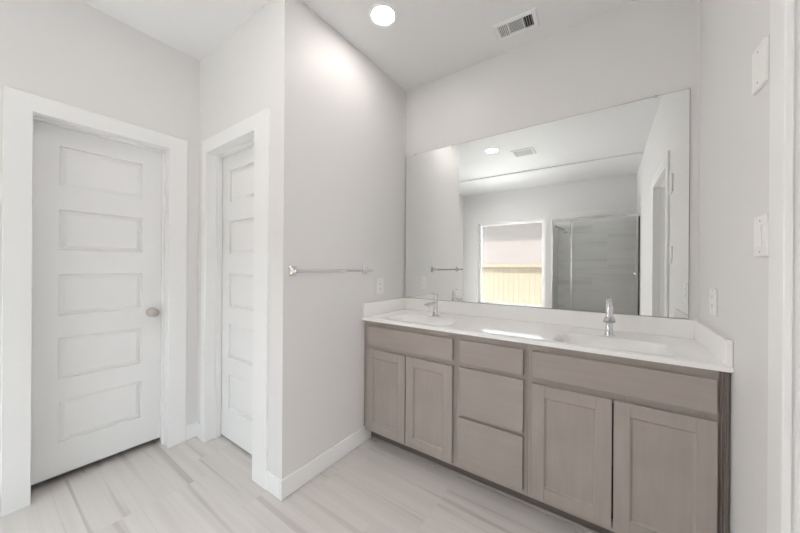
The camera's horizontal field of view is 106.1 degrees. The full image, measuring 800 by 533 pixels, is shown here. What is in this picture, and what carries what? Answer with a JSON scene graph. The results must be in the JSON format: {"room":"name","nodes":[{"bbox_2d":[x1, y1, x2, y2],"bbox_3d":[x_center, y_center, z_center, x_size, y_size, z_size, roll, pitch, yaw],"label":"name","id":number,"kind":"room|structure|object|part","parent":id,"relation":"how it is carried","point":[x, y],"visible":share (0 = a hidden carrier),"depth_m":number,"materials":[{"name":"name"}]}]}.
{"room":"bathroom","nodes":[
{"label":"bathroom","id":0,"kind":"room"},
{"bbox_2d":[0,0,199,505],"bbox_3d":[-1.960,-0.136,1.641,0.150,2.743,3.811,0,0,35],"label":"wall","id":1,"kind":"structure","parent":0,"point":[74,53],"depth_m":1.79,"materials":[{"name":"beige paint"}]},
{"bbox_2d":[0,85,187,516],"bbox_3d":[-1.803,0.171,1.855,0.164,2.130,0.791,0,0,35],"label":"door frame","id":2,"kind":"structure","parent":1,"relation":"attached to","point":[20,108],"depth_m":1.55,"materials":[{"name":"white wood"}]},
{"bbox_2d":[31,120,161,484],"bbox_3d":[-1.828,0.197,1.863,0.103,1.994,0.595,0,0,35],"label":"door","id":3,"kind":"structure","parent":1,"relation":"in","point":[97,228],"depth_m":1.83,"materials":[{"name":"white wood"}]},
{"bbox_3d":[-1.678,0.312,2.048,0.068,0.066,0.066,0,0,35],"label":"knob","id":4,"kind":"part","parent":3,"relation":"part of","materials":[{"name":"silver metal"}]},
{"bbox_2d":[186,421,199,440],"bbox_3d":[-1.474,1.185,2.150,0.080,0.108,0.076,0,0,35],"label":"baseboard","id":5,"kind":"structure","parent":1,"relation":"attached to","point":[190,428],"depth_m":2.16,"materials":[{"name":"white wood"}]},
{"bbox_2d":[197,0,303,478],"bbox_3d":[-1.016,-0.130,1.957,1.038,2.743,0.120,0,0,35],"label":"wall","id":6,"kind":"structure","parent":0,"point":[258,67],"depth_m":1.67,"materials":[{"name":"beige paint"}]},
{"bbox_2d":[200,107,270,489],"bbox_3d":[-1.042,0.176,1.964,0.827,2.130,0.134,0,0,35],"label":"door frame","id":7,"kind":"structure","parent":6,"relation":"attached to","point":[254,130],"depth_m":1.94,"materials":[{"name":"white wood"}]},
{"bbox_2d":[221,145,253,453],"bbox_3d":[-1.059,0.216,2.012,0.629,2.022,0.103,0,0,35],"label":"door","id":8,"kind":"structure","parent":6,"relation":"in","point":[238,167],"depth_m":2.08,"materials":[{"name":"white wood"}]},
{"bbox_2d":[266,470,280,499],"bbox_3d":[-0.690,1.190,1.642,0.129,0.108,0.014,0,0,35],"label":"baseboard","id":9,"kind":"structure","parent":6,"relation":"attached to","point":[272,481],"depth_m":1.64,"materials":[{"name":"white wood"}]},
{"bbox_2d":[0,435,590,532],"bbox_3d":[0.030,1.309,0.230,6.600,0.120,4.081,0,0,35],"label":"floor","id":10,"kind":"structure","parent":0,"point":[192,485],"depth_m":1.60,"materials":[{"name":"tile"}]},
{"bbox_2d":[364,321,460,472],"bbox_3d":[0.177,0.816,2.147,0.710,0.868,0.529,0,0,35],"label":"vanity cabinet","id":11,"kind":"object","parent":10,"relation":"on","point":[410,373],"visible":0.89,"depth_m":1.89,"materials":[{"name":"beige wood"}]},
{"bbox_3d":[-0.097,0.857,2.026,0.208,0.454,0.014,0,0,35],"label":"door panel","id":12,"kind":"part","parent":11,"relation":"part of","materials":[{"name":"beige wood"}]},
{"bbox_3d":[-0.097,0.857,2.026,0.320,0.566,0.018,0,0,35],"label":"cabinet door","id":13,"kind":"part","parent":11,"relation":"part of","materials":[{"name":"beige wood"}]},
{"bbox_3d":[0.041,0.481,1.932,0.649,0.127,0.018,0,0,35],"label":"false drawer","id":14,"kind":"part","parent":11,"relation":"part of","materials":[{"name":"beige wood"}]},
{"bbox_3d":[0.173,0.859,1.839,0.210,0.454,0.014,0,0,35],"label":"door panel","id":15,"kind":"part","parent":11,"relation":"part of","materials":[{"name":"beige wood"}]},
{"bbox_3d":[0.172,0.859,1.839,0.322,0.566,0.018,0,0,35],"label":"cabinet door","id":16,"kind":"part","parent":11,"relation":"part of","materials":[{"name":"beige wood"}]},
{"bbox_2d":[362,297,733,372],"bbox_3d":[0.626,0.377,1.829,1.805,0.218,0.540,0,0,35],"label":"countertop","id":17,"kind":"structure","parent":11,"relation":"on","point":[682,342],"depth_m":1.66,"materials":[{"name":"white stone"}]},
{"bbox_2d":[387,314,458,325],"bbox_3d":[0.152,0.422,2.050,0.464,0.122,0.256,0,0,35],"label":"sink basin","id":18,"kind":"object","parent":17,"relation":"in","point":[411,318],"depth_m":2.13,"materials":[{"name":"white ceramic"}]},
{"bbox_2d":[424,292,438,315],"bbox_3d":[0.234,0.273,2.166,0.054,0.175,0.146,0,0,35],"label":"sink faucet","id":19,"kind":"object","parent":17,"relation":"on","point":[434,303],"visible":1,"depth_m":2.19,"materials":[{"name":"silver metal"}]},
{"bbox_3d":[0.245,0.216,2.182,0.032,0.060,0.086,0,0,35],"label":"lever handle","id":20,"kind":"part","parent":19,"relation":"part of","materials":[{"name":"silver metal"}]},
{"bbox_2d":[603,304,615,335],"bbox_3d":[1.091,0.279,1.569,0.054,0.175,0.146,0,0,35],"label":"sink faucet","id":21,"kind":"object","parent":17,"relation":"on","point":[608,319],"visible":1,"depth_m":1.59,"materials":[{"name":"silver metal"}]},
{"bbox_3d":[1.103,0.222,1.584,0.032,0.060,0.086,0,0,35],"label":"lever handle","id":22,"kind":"part","parent":21,"relation":"part of","materials":[{"name":"silver metal"}]},
{"bbox_2d":[552,332,674,355],"bbox_3d":[1.005,0.427,1.455,0.464,0.122,0.256,0,0,35],"label":"sink basin","id":23,"kind":"object","parent":17,"relation":"in","point":[622,344],"depth_m":1.51,"materials":[{"name":"white ceramic"}]},
{"bbox_2d":[371,436,598,532],"bbox_3d":[0.520,1.245,1.686,1.805,0.014,0.010,0,0,35],"label":"strip","id":24,"kind":"object","parent":10,"relation":"on","point":[373,437],"visible":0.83,"depth_m":1.67,"materials":[{"name":"beige wood"}]},
{"bbox_2d":[456,334,529,502],"bbox_3d":[0.627,0.819,1.833,0.388,0.868,0.529,0,0,35],"label":"vanity cabinet","id":25,"kind":"object","parent":10,"relation":"on","point":[492,374],"visible":0.86,"depth_m":1.60,"materials":[{"name":"beige wood"}]},
{"bbox_3d":[0.480,0.995,1.623,0.347,0.269,0.018,0,0,35],"label":"drawer","id":26,"kind":"part","parent":25,"relation":"part of","materials":[{"name":"beige wood"}]},
{"bbox_3d":[0.482,0.708,1.623,0.347,0.270,0.018,0,0,35],"label":"drawer","id":27,"kind":"part","parent":25,"relation":"part of","materials":[{"name":"beige wood"}]},
{"bbox_3d":[0.484,0.484,1.623,0.347,0.130,0.018,0,0,35],"label":"drawer","id":28,"kind":"part","parent":25,"relation":"part of","materials":[{"name":"beige wood"}]},
{"bbox_2d":[527,344,730,532],"bbox_3d":[1.076,0.822,1.520,0.706,0.868,0.529,0,0,35],"label":"vanity cabinet","id":29,"kind":"object","parent":10,"relation":"on","point":[616,444],"visible":0.9,"depth_m":1.28,"materials":[{"name":"beige wood"}]},
{"bbox_3d":[0.791,0.858,1.408,0.214,0.444,0.014,0,0,35],"label":"door panel","id":30,"kind":"part","parent":29,"relation":"part of","materials":[{"name":"beige wood"}]},
{"bbox_3d":[0.791,0.858,1.407,0.326,0.556,0.018,0,0,35],"label":"cabinet door","id":31,"kind":"part","parent":29,"relation":"part of","materials":[{"name":"beige wood"}]},
{"bbox_3d":[0.925,0.486,1.316,0.647,0.129,0.018,0,0,35],"label":"false drawer","id":32,"kind":"part","parent":29,"relation":"part of","materials":[{"name":"beige wood"}]},
{"bbox_3d":[1.060,0.860,1.221,0.205,0.444,0.014,0,0,35],"label":"door panel","id":33,"kind":"part","parent":29,"relation":"part of","materials":[{"name":"beige wood"}]},
{"bbox_3d":[1.060,0.860,1.220,0.317,0.556,0.018,0,0,35],"label":"cabinet door","id":34,"kind":"part","parent":29,"relation":"part of","materials":[{"name":"beige wood"}]},
{"bbox_2d":[301,3,405,466],"bbox_3d":[-0.306,-0.125,2.173,0.120,2.743,1.046,0,0,35],"label":"wall","id":35,"kind":"structure","parent":0,"point":[354,113],"depth_m":1.97,"materials":[{"name":"beige paint"}]},
{"bbox_2d":[280,426,370,500],"bbox_3d":[-0.424,1.192,1.898,0.014,0.108,0.738,0,0,35],"label":"baseboard","id":36,"kind":"structure","parent":35,"relation":"attached to","point":[301,476],"depth_m":1.81,"materials":[{"name":"white wood"}]},
{"bbox_2d":[288,266,373,275],"bbox_3d":[-0.396,0.026,1.878,0.071,0.054,0.648,0,0,35],"label":"towel bar","id":37,"kind":"object","parent":35,"relation":"attached to","point":[292,270],"visible":1,"depth_m":1.77,"materials":[{"name":"silver metal"}]},
{"bbox_3d":[-0.565,0.025,1.636,0.071,0.054,0.048,0,0,35],"label":"bar post","id":38,"kind":"part","parent":37,"relation":"part of","materials":[{"name":"silver metal"}]},
{"bbox_3d":[-0.225,0.027,2.124,0.071,0.054,0.048,0,0,35],"label":"bar post","id":39,"kind":"part","parent":37,"relation":"part of","materials":[{"name":"silver metal"}]},
{"bbox_2d":[376,278,382,293],"bbox_3d":[-0.152,0.150,2.284,0.008,0.117,0.082,0,0,35],"label":"wall outlet","id":40,"kind":"object","parent":35,"relation":"attached to","point":[379,282],"visible":1,"depth_m":2.27,"materials":[{"name":"white plastic"}]},
{"bbox_2d":[79,0,636,90],"bbox_3d":[0.049,-1.543,0.230,6.600,0.142,4.081,0,0,35],"label":"ceiling","id":41,"kind":"structure","parent":0,"point":[428,41],"depth_m":1.85,"materials":[{"name":"paint"}]},
{"bbox_2d":[368,3,397,27],"bbox_3d":[-0.101,-1.493,1.792,0.176,0.005,0.176,0,0,35],"label":"recessed light","id":42,"kind":"object","parent":41,"relation":"in","point":[383,15],"visible":1,"depth_m":1.79,"materials":[{"name":"white plastic"}]},
{"bbox_2d":[492,7,539,40],"bbox_3d":[0.714,-1.484,1.857,0.255,0.010,0.159,0,0,35],"label":"ceiling vent","id":43,"kind":"object","parent":41,"relation":"in","point":[527,20],"visible":1,"depth_m":1.85,"materials":[{"name":"white metal"}]},
{"bbox_2d":[405,0,700,319],"bbox_3d":[1.171,-0.115,1.855,6.600,2.743,0.120,0,0,35],"label":"wall","id":44,"kind":"structure","parent":0,"point":[637,50],"depth_m":1.84,"materials":[{"name":"beige paint"}]},
{"bbox_2d":[405,88,689,318],"bbox_3d":[0.771,-0.332,2.050,1.755,1.197,0.008,0,0,35],"label":"vanity mirror","id":45,"kind":"object","parent":44,"relation":"attached to","point":[589,211],"visible":1,"depth_m":1.87,"materials":[{"name":"white mirror"}]},
{"bbox_2d":[404,297,697,338],"bbox_3d":[0.775,0.317,2.043,1.805,0.096,0.019,0,0,35],"label":"backsplash","id":46,"kind":"structure","parent":44,"relation":"attached to","point":[671,327],"depth_m":1.86,"materials":[{"name":"white stone"}]},
{"bbox_2d":[698,0,769,532],"bbox_3d":[0.485,-0.120,-0.062,0.120,2.743,3.811,0,0,35],"label":"wall","id":47,"kind":"structure","parent":0,"point":[734,122],"depth_m":1.06,"materials":[{"name":"beige paint"}]},
{"bbox_2d":[709,287,716,315],"bbox_3d":[1.359,0.151,1.306,0.008,0.117,0.098,0,0,35],"label":"wall outlet","id":48,"kind":"object","parent":47,"relation":"attached to","point":[712,291],"visible":1,"depth_m":1.29,"materials":[{"name":"white plastic"}]},
{"bbox_2d":[752,36,768,94],"bbox_3d":[1.082,-0.600,0.905,0.011,0.128,0.094,0,0,35],"label":"wall control","id":49,"kind":"object","parent":47,"relation":"attached to","point":[760,57],"visible":1,"depth_m":0.89,"materials":[{"name":"white plastic"}]},
{"bbox_2d":[754,213,768,256],"bbox_3d":[1.069,-0.089,0.891,0.011,0.122,0.094,0,0,35],"label":"light switch","id":50,"kind":"object","parent":47,"relation":"attached to","point":[761,223],"visible":0.91,"depth_m":0.88,"materials":[{"name":"white plastic"}]},
{"bbox_2d":[767,0,799,532],"bbox_3d":[0.798,0.189,0.404,0.134,2.130,0.940,0,0,35],"label":"door frame","id":51,"kind":"structure","parent":47,"relation":"attached to","point":[783,445],"depth_m":0.76,"materials":[{"name":"white wood"}]}
]}

